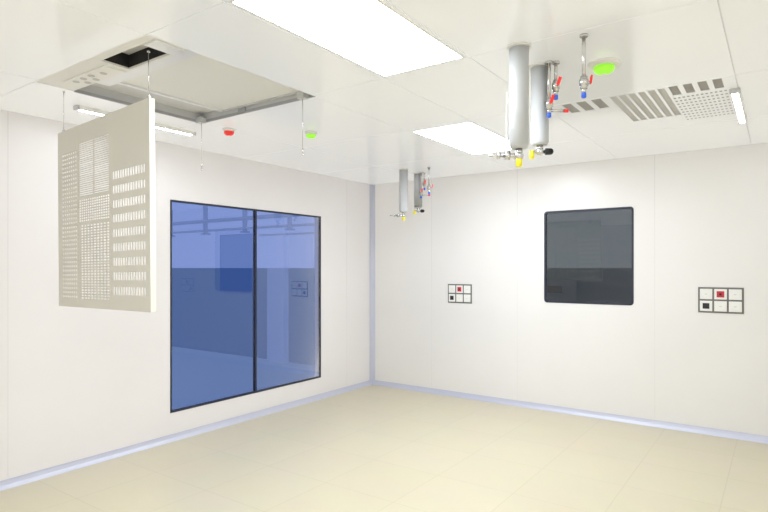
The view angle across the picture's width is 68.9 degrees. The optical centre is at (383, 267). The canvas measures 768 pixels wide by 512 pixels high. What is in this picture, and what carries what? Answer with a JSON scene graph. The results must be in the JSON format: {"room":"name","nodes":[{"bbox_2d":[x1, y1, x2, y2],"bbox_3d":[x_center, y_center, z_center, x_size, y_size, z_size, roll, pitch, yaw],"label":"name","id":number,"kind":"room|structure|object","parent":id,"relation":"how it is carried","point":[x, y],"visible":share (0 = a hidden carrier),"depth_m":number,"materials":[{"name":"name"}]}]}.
{"room":"cleanroom","nodes":[
{"label":"cleanroom","id":0,"kind":"room"},
{"bbox_2d":[0,109,369,480],"bbox_3d":[-2.951,0.228,3.876,0.101,2.745,9.500,0,0,35],"label":"wall","id":1,"kind":"structure","parent":0,"point":[76,383],"depth_m":4.72,"materials":[{"name":"white paint"}]},
{"bbox_2d":[170,200,320,412],"bbox_3d":[-1.387,0.354,6.025,0.039,1.972,2.075,0,0,35],"label":"window","id":2,"kind":"structure","parent":1,"relation":"in","point":[245,283],"depth_m":5.84,"materials":[{"name":"blue glass"}]},
{"bbox_2d":[0,380,767,490],"bbox_3d":[0.150,1.569,1.681,7.500,0.062,9.500,0,0,35],"label":"baseboard","id":3,"kind":"structure","parent":1,"relation":"attached to","point":[66,467],"depth_m":5.63,"materials":[{"name":"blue metal"}]},
{"bbox_2d":[0,0,767,184],"bbox_3d":[0.150,-1.215,1.681,7.700,0.140,9.700,0,0,35],"label":"ceiling","id":4,"kind":"structure","parent":0,"point":[364,121],"depth_m":3.25,"materials":[{"name":"white paint"}]},
{"bbox_2d":[73,105,110,115],"bbox_3d":[-2.085,-1.131,3.967,0.159,0.033,0.240,0,0,35],"label":"recessed light","id":5,"kind":"object","parent":4,"relation":"in","point":[85,109],"depth_m":4.00,"materials":[{"name":"white plastic"}]},
{"bbox_2d":[155,123,195,135],"bbox_3d":[-1.685,-1.131,4.524,0.155,0.033,0.422,0,0,35],"label":"strip light","id":6,"kind":"object","parent":4,"relation":"in","point":[159,126],"depth_m":4.57,"materials":[{"name":"white plastic"}]},
{"bbox_2d":[37,34,315,123],"bbox_3d":[-1.305,-1.246,3.587,1.234,0.226,1.245,0,0,35],"label":"ceiling access opening","id":7,"kind":"object","parent":4,"relation":"in","point":[185,84],"depth_m":3.58,"materials":[{"name":"white metal"}]},
{"bbox_2d":[62,50,150,131],"bbox_3d":[-1.660,-1.014,3.294,1.086,0.269,0.080,0,0,35],"label":"wires","id":8,"kind":"object","parent":7,"relation":"hanging from","point":[148,51],"depth_m":2.96,"materials":[{"name":"grey metal"}]},
{"bbox_2d":[58,97,155,311],"bbox_3d":[-1.660,-0.323,3.294,1.163,1.136,0.031,0,0,39],"label":"perforated panel","id":9,"kind":"object","parent":8,"relation":"hanging from","point":[130,129],"visible":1,"depth_m":3.20,"materials":[{"name":"white metal"}]},
{"bbox_2d":[223,127,234,135],"bbox_3d":[-1.277,-1.116,4.613,0.100,0.057,0.100,0,0,35],"label":"detector","id":10,"kind":"object","parent":4,"relation":"attached to","point":[227,131],"visible":1,"depth_m":4.58,"materials":[{"name":"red plastic"}]},
{"bbox_2d":[201,99,303,169],"bbox_3d":[-0.986,-0.943,4.065,1.094,0.380,0.013,0,0,35],"label":"hanging wire","id":11,"kind":"object","parent":4,"relation":"hanging from","point":[302,99],"visible":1,"depth_m":3.75,"materials":[{"name":"silver metal"}]},
{"bbox_2d":[305,131,316,138],"bbox_3d":[-0.615,-1.116,4.715,0.100,0.057,0.100,0,0,35],"label":"detector","id":12,"kind":"object","parent":4,"relation":"attached to","point":[309,134],"visible":1,"depth_m":4.68,"materials":[{"name":"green plastic"}]},
{"bbox_2d":[229,0,464,76],"bbox_3d":[-0.115,-1.147,2.726,0.540,0.008,1.160,0,0,35],"label":"ceiling light panel","id":13,"kind":"object","parent":4,"relation":"attached to","point":[370,34],"visible":1,"depth_m":2.70,"materials":[{"name":"white plastic"}]},
{"bbox_2d":[390,167,432,220],"bbox_3d":[0.404,-0.847,6.554,0.480,0.595,0.506,0,0,35],"label":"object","id":14,"kind":"object","parent":4,"relation":"hanging from","point":[403,172],"visible":1,"depth_m":6.48,"materials":[{"name":"grey metal"}]},
{"bbox_2d":[412,122,510,154],"bbox_3d":[0.792,-1.147,5.018,0.550,0.008,1.170,0,0,35],"label":"ceiling light panel","id":15,"kind":"object","parent":4,"relation":"attached to","point":[469,137],"visible":0.79,"depth_m":4.91,"materials":[{"name":"white plastic"}]},
{"bbox_2d":[488,33,592,166],"bbox_3d":[0.874,-0.832,2.951,0.480,0.625,0.506,0,0,35],"label":"pipes","id":16,"kind":"object","parent":4,"relation":"attached to","point":[519,68],"visible":1,"depth_m":2.88,"materials":[{"name":"grey metal"}]},
{"bbox_2d":[588,57,620,75],"bbox_3d":[1.229,-1.112,3.128,0.170,0.066,0.170,0,0,35],"label":"detector","id":17,"kind":"object","parent":4,"relation":"attached to","point":[601,66],"visible":1,"depth_m":3.09,"materials":[{"name":"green plastic"}]},
{"bbox_2d":[552,75,737,137],"bbox_3d":[1.948,-1.148,4.133,1.154,0.006,1.174,0,0,35],"label":"ceiling vent grille","id":18,"kind":"object","parent":4,"relation":"in","point":[708,100],"depth_m":4.05,"materials":[{"name":"white metal"}]},
{"bbox_2d":[729,87,746,123],"bbox_3d":[2.503,-1.131,3.948,0.059,0.033,0.940,0,0,35],"label":"recessed light","id":19,"kind":"object","parent":4,"relation":"in","point":[735,93],"visible":1,"depth_m":3.85,"materials":[{"name":"white plastic"}]},
{"bbox_2d":[0,385,767,511],"bbox_3d":[0.150,1.660,1.681,7.700,0.120,9.700,0,0,35],"label":"floor","id":20,"kind":"structure","parent":0,"point":[372,448],"depth_m":4.42,"materials":[{"name":"beige plastic"}]},
{"bbox_2d":[375,143,767,435],"bbox_3d":[2.924,0.228,5.598,7.700,2.745,0.101,0,0,35],"label":"wall","id":21,"kind":"structure","parent":0,"point":[701,216],"depth_m":6.03,"materials":[{"name":"white paint"}]},
{"bbox_2d":[370,185,374,382],"bbox_3d":[-0.159,0.228,7.686,0.055,2.745,0.055,0,0,35],"label":"trim","id":22,"kind":"structure","parent":21,"relation":"attached to","point":[372,187],"depth_m":7.69,"materials":[{"name":"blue metal"}]},
{"bbox_2d":[448,284,471,303],"bbox_3d":[0.935,0.318,6.934,0.330,0.235,0.018,0,0,35],"label":"switch panel","id":23,"kind":"object","parent":21,"relation":"attached to","point":[457,293],"visible":1,"depth_m":6.92,"materials":[{"name":"grey plastic"}]},
{"bbox_2d":[544,206,633,305],"bbox_3d":[2.203,-0.124,6.066,0.942,1.024,0.039,0,0,35],"label":"window","id":24,"kind":"structure","parent":21,"relation":"in","point":[589,253],"depth_m":6.04,"materials":[{"name":"black glass"}]},
{"bbox_2d":[698,287,743,313],"bbox_3d":[3.202,0.307,5.329,0.375,0.245,0.018,0,0,35],"label":"switch panel","id":25,"kind":"object","parent":21,"relation":"attached to","point":[710,299],"visible":1,"depth_m":5.32,"materials":[{"name":"grey plastic"}]}
]}

